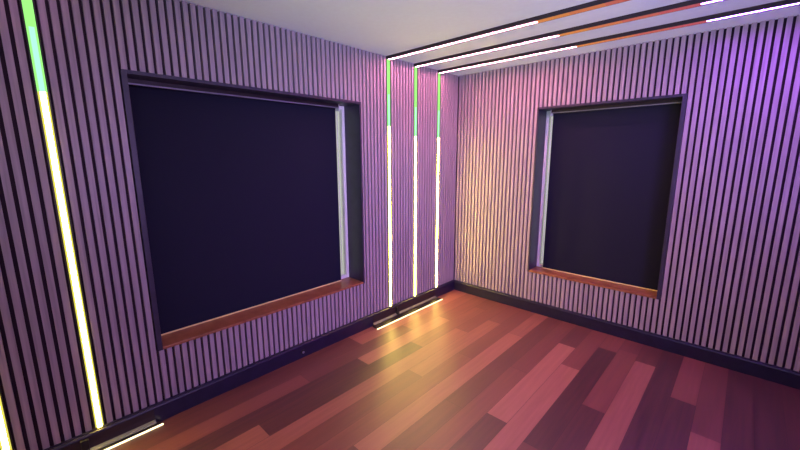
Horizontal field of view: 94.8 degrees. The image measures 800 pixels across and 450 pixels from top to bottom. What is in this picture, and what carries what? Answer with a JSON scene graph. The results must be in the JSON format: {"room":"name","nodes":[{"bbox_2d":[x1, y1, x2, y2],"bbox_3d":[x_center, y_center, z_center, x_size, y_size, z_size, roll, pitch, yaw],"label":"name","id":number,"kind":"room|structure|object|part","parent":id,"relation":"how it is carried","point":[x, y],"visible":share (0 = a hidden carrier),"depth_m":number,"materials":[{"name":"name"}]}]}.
{"room":"empty room","nodes":[
{"label":"empty room","id":0,"kind":"room"},
{"bbox_2d":[0,0,457,449],"bbox_3d":[-1.243,-0.097,2.480,0.300,2.440,5.200,9,14,42],"label":"wall","id":1,"kind":"structure","parent":0,"point":[85,44],"depth_m":2.00,"materials":[{"name":"grey wood"}]},
{"bbox_2d":[0,387,13,449],"bbox_3d":[-1.902,0.015,1.578,0.024,2.326,0.047,9,14,42],"label":"light strip","id":2,"kind":"object","parent":1,"relation":"attached to","point":[6,443],"visible":1,"depth_m":1.76,"materials":[{"name":"white plastic"}]},
{"bbox_2d":[19,0,104,428],"bbox_3d":[-1.666,-0.032,1.825,0.024,2.326,0.047,9,14,42],"label":"light strip","id":3,"kind":"object","parent":1,"relation":"attached to","point":[28,11],"visible":1,"depth_m":1.80,"materials":[{"name":"white plastic"}]},
{"bbox_2d":[21,0,36,27],"bbox_3d":[-1.666,-1.034,1.636,0.014,0.283,0.034,9,14,42],"label":"diffuser","id":4,"kind":"object","parent":3,"relation":"attached to","point":[28,11],"depth_m":1.65,"materials":[{"name":"green plastic"}]},
{"bbox_2d":[26,26,46,91],"bbox_3d":[-1.665,-0.757,1.688,0.014,0.280,0.034,9,14,42],"label":"diffuser","id":5,"kind":"object","parent":3,"relation":"attached to","point":[33,40],"depth_m":1.68,"materials":[{"name":"green plastic"}]},
{"bbox_2d":[37,91,103,427],"bbox_3d":[-1.661,0.246,1.873,0.014,1.761,0.034,9,14,42],"label":"diffuser","id":6,"kind":"object","parent":3,"relation":"attached to","point":[43,97],"depth_m":1.85,"materials":[{"name":"plastic"}]},
{"bbox_2d":[119,69,364,350],"bbox_3d":[-0.979,-0.154,2.721,0.266,1.589,1.638,9,14,42],"label":"window","id":7,"kind":"structure","parent":1,"relation":"in","point":[349,137],"depth_m":2.90,"materials":[{"name":"brown wood"}]},
{"bbox_2d":[128,78,342,335],"bbox_3d":[-1.035,-0.151,2.708,0.081,1.548,1.487,9,14,42],"label":"roller blind","id":8,"kind":"object","parent":7,"relation":"attached to","point":[240,189],"visible":0.93,"depth_m":2.57,"materials":[{"name":"fabric"}]},
{"bbox_3d":[-0.533,-0.249,3.240,0.012,1.433,0.004,9,14,42],"label":"bead chain","id":9,"kind":"part","parent":8,"relation":"part of","materials":[{"name":"white plastic"}]},
{"bbox_3d":[-0.973,0.618,2.868,0.266,0.018,1.594,9,14,42],"label":"sill","id":10,"kind":"part","parent":7,"relation":"part of","materials":[{"name":"brown wood"}]},
{"bbox_3d":[-1.047,-0.166,2.791,0.006,1.493,1.538,9,14,42],"label":"pane","id":11,"kind":"part","parent":7,"relation":"part of","materials":[{"name":"clear glass"}]},
{"bbox_3d":[-1.047,-0.165,2.791,0.050,1.551,1.594,9,14,42],"label":"frame","id":12,"kind":"part","parent":7,"relation":"part of","materials":[{"name":"white plastic"}]},
{"bbox_2d":[44,280,454,449],"bbox_3d":[-1.121,1.066,2.582,0.024,0.116,5.200,9,14,42],"label":"baseboard","id":13,"kind":"structure","parent":1,"relation":"attached to","point":[169,407],"depth_m":2.60,"materials":[{"name":"black wood"}]},
{"bbox_2d":[386,59,391,305],"bbox_3d":[-0.104,-0.340,3.460,0.024,2.326,0.047,9,14,42],"label":"light strip","id":14,"kind":"object","parent":1,"relation":"attached to","point":[388,83],"visible":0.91,"depth_m":3.43,"materials":[{"name":"white plastic"}]},
{"bbox_2d":[387,59,389,93],"bbox_3d":[-0.104,-1.327,3.274,0.014,0.313,0.034,9,14,42],"label":"diffuser","id":15,"kind":"object","parent":14,"relation":"attached to","point":[388,61],"depth_m":3.27,"materials":[{"name":"green plastic"}]},
{"bbox_2d":[387,94,389,125],"bbox_3d":[-0.103,-1.035,3.328,0.014,0.280,0.034,9,14,42],"label":"diffuser","id":16,"kind":"object","parent":14,"relation":"attached to","point":[388,95],"depth_m":3.32,"materials":[{"name":"green plastic"}]},
{"bbox_2d":[387,126,391,305],"bbox_3d":[-0.099,-0.046,3.511,0.014,1.731,0.034,9,14,42],"label":"diffuser","id":17,"kind":"object","parent":14,"relation":"attached to","point":[389,214],"depth_m":3.50,"materials":[{"name":"white plastic"}]},
{"bbox_2d":[413,67,416,295],"bbox_3d":[0.149,-0.390,3.725,0.024,2.326,0.047,9,14,42],"label":"light strip","id":18,"kind":"object","parent":1,"relation":"attached to","point":[415,68],"visible":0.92,"depth_m":3.71,"materials":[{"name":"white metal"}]},
{"bbox_2d":[414,67,416,106],"bbox_3d":[0.150,-1.339,3.546,0.014,0.390,0.034,9,14,42],"label":"diffuser","id":19,"kind":"object","parent":18,"relation":"attached to","point":[415,68],"depth_m":3.54,"materials":[{"name":"green plastic"}]},
{"bbox_2d":[414,107,416,136],"bbox_3d":[0.151,-1.009,3.607,0.014,0.280,0.034,9,14,42],"label":"diffuser","id":20,"kind":"object","parent":18,"relation":"attached to","point":[415,108],"depth_m":3.60,"materials":[{"name":"green plastic"}]},
{"bbox_2d":[414,137,416,295],"bbox_3d":[0.154,-0.059,3.783,0.014,1.654,0.034,9,14,42],"label":"diffuser","id":21,"kind":"object","parent":18,"relation":"attached to","point":[415,138],"depth_m":3.77,"materials":[{"name":"white plastic"}]},
{"bbox_2d":[434,73,440,286],"bbox_3d":[0.402,-0.439,3.990,0.024,2.326,0.047,9,14,42],"label":"light strip","id":22,"kind":"object","parent":1,"relation":"attached to","point":[438,74],"visible":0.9,"depth_m":3.96,"materials":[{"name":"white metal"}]},
{"bbox_2d":[435,138,438,286],"bbox_3d":[0.407,-0.108,4.047,0.014,1.654,0.034,9,14,42],"label":"diffuser","id":23,"kind":"object","parent":22,"relation":"attached to","point":[437,145],"depth_m":4.04,"materials":[{"name":"white plastic"}]},
{"bbox_2d":[437,110,439,137],"bbox_3d":[0.403,-1.059,3.872,0.014,0.280,0.034,9,14,42],"label":"diffuser","id":24,"kind":"object","parent":22,"relation":"attached to","point":[438,111],"depth_m":3.87,"materials":[{"name":"green plastic"}]},
{"bbox_2d":[438,73,439,110],"bbox_3d":[0.402,-1.389,3.811,0.014,0.390,0.034,9,14,42],"label":"diffuser","id":25,"kind":"object","parent":22,"relation":"attached to","point":[438,73],"depth_m":3.81,"materials":[{"name":"green plastic"}]},
{"bbox_2d":[109,290,799,449],"bbox_3d":[0.475,1.439,1.127,4.401,0.100,5.200,9,14,42],"label":"floor","id":26,"kind":"structure","parent":0,"point":[461,371],"depth_m":2.45,"materials":[{"name":"brown wood"}]},
{"bbox_2d":[60,410,163,449],"bbox_3d":[-1.774,1.211,1.851,0.043,0.100,1.000,9,14,42],"label":"light bar","id":27,"kind":"object","parent":26,"relation":"on","point":[112,437],"visible":1,"depth_m":2.07,"materials":[{"name":"black metal"}]},
{"bbox_2d":[105,423,163,449],"bbox_3d":[-1.760,1.258,1.847,0.006,0.007,1.000,9,14,42],"label":"diffuser","id":28,"kind":"object","parent":27,"relation":"attached to","point":[127,437],"depth_m":2.10,"materials":[{"name":"white plastic"}]},
{"bbox_2d":[373,290,442,329],"bbox_3d":[0.101,0.848,3.780,0.089,0.100,0.999,9,14,42],"label":"light bar","id":29,"kind":"object","parent":26,"relation":"on","point":[383,319],"visible":1,"depth_m":3.75,"materials":[{"name":"black metal"}]},
{"bbox_2d":[179,0,799,75],"bbox_3d":[0.461,-1.085,0.805,4.800,0.100,5.600,9,14,42],"label":"ceiling","id":30,"kind":"structure","parent":0,"point":[381,27],"depth_m":2.40,"materials":[{"name":"paint"}]},
{"bbox_2d":[386,0,629,59],"bbox_3d":[1.503,-1.201,1.763,4.398,0.026,0.060,9,14,42],"label":"light strip","id":31,"kind":"object","parent":30,"relation":"attached to","point":[596,4],"visible":1,"depth_m":2.44,"materials":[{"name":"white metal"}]},
{"bbox_2d":[388,21,537,59],"bbox_3d":[0.388,-1.378,2.795,1.333,0.004,0.056,9,14,42],"label":"diffuser","id":32,"kind":"object","parent":31,"relation":"attached to","point":[518,24],"depth_m":2.69,"materials":[{"name":"white plastic"}]},
{"bbox_2d":[536,0,628,22],"bbox_3d":[1.161,-1.249,2.080,0.789,0.004,0.056,9,14,42],"label":"diffuser","id":33,"kind":"object","parent":31,"relation":"attached to","point":[596,4],"depth_m":2.17,"materials":[{"name":"plastic"}]},
{"bbox_2d":[414,0,726,67],"bbox_3d":[1.756,-1.251,2.028,4.398,0.026,0.060,9,14,42],"label":"light strip","id":34,"kind":"object","parent":30,"relation":"attached to","point":[689,4],"visible":1,"depth_m":2.49,"materials":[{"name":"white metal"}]},
{"bbox_2d":[415,35,559,66],"bbox_3d":[0.641,-1.428,3.060,1.333,0.004,0.056,9,14,42],"label":"diffuser","id":35,"kind":"object","parent":34,"relation":"attached to","point":[537,38],"depth_m":2.97,"materials":[{"name":"white plastic"}]},
{"bbox_2d":[559,3,701,35],"bbox_3d":[1.414,-1.299,2.345,0.789,0.004,0.056,9,14,42],"label":"diffuser","id":36,"kind":"object","parent":34,"relation":"attached to","point":[678,6],"depth_m":2.30,"materials":[{"name":"plastic"}]},
{"bbox_2d":[701,0,724,4],"bbox_3d":[2.530,-1.112,1.315,2.270,0.004,0.056,9,14,42],"label":"diffuser","id":37,"kind":"object","parent":34,"relation":"attached to","point":[703,2],"depth_m":2.05,"materials":[{"name":"white plastic"}]},
{"bbox_2d":[438,0,799,73],"bbox_3d":[2.009,-1.301,2.293,4.398,0.026,0.060,9,14,42],"label":"light strip","id":38,"kind":"object","parent":30,"relation":"attached to","point":[784,3],"visible":1,"depth_m":2.56,"materials":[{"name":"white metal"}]},
{"bbox_2d":[440,46,576,73],"bbox_3d":[0.893,-1.478,3.324,1.333,0.004,0.056,9,14,42],"label":"diffuser","id":39,"kind":"object","parent":38,"relation":"attached to","point":[557,48],"depth_m":3.24,"materials":[{"name":"white plastic"}]},
{"bbox_2d":[576,20,706,46],"bbox_3d":[1.667,-1.348,2.610,0.789,0.004,0.056,9,14,42],"label":"diffuser","id":40,"kind":"object","parent":38,"relation":"attached to","point":[684,23],"depth_m":2.57,"materials":[{"name":"plastic"}]},
{"bbox_2d":[707,2,799,21],"bbox_3d":[2.782,-1.162,1.580,2.270,0.004,0.056,9,14,42],"label":"diffuser","id":41,"kind":"object","parent":38,"relation":"attached to","point":[775,5],"depth_m":2.19,"materials":[{"name":"white plastic"}]},
{"bbox_2d":[453,14,799,371],"bbox_3d":[2.243,-0.199,2.968,4.700,2.440,0.300,9,14,42],"label":"wall","id":42,"kind":"structure","parent":0,"point":[731,281],"depth_m":2.78,"materials":[{"name":"grey wood"}]},
{"bbox_2d":[527,93,687,299],"bbox_3d":[1.798,-0.265,3.334,1.131,1.616,0.246,9,14,42],"label":"window","id":43,"kind":"structure","parent":42,"relation":"in","point":[543,126],"depth_m":3.55,"materials":[{"name":"brown wood"}]},
{"bbox_3d":[1.854,-0.277,3.402,1.089,1.578,0.050,9,14,42],"label":"frame","id":44,"kind":"part","parent":43,"relation":"part of","materials":[{"name":"white plastic"}]},
{"bbox_3d":[1.854,-0.278,3.401,1.033,1.520,0.006,9,14,42],"label":"pane","id":45,"kind":"part","parent":43,"relation":"part of","materials":[{"name":"clear glass"}]},
{"bbox_3d":[1.797,0.520,3.483,1.089,0.018,0.246,9,14,42],"label":"sill","id":46,"kind":"part","parent":43,"relation":"part of","materials":[{"name":"brown wood"}]},
{"bbox_2d":[542,99,681,290],"bbox_3d":[1.837,-0.265,3.334,1.029,1.575,0.081,9,14,42],"label":"roller blind","id":47,"kind":"object","parent":43,"relation":"attached to","point":[610,172],"visible":0.92,"depth_m":3.29,"materials":[{"name":"fabric"}]},
{"bbox_3d":[1.469,-0.326,3.681,0.005,1.460,0.012,9,14,42],"label":"bead chain","id":48,"kind":"part","parent":47,"relation":"part of","materials":[{"name":"white plastic"}]},
{"bbox_2d":[454,280,799,389],"bbox_3d":[2.254,0.985,2.954,4.376,0.116,0.024,9,14,42],"label":"baseboard","id":49,"kind":"structure","parent":42,"relation":"attached to","point":[780,375],"depth_m":3.09,"materials":[{"name":"black wood"}]}
]}

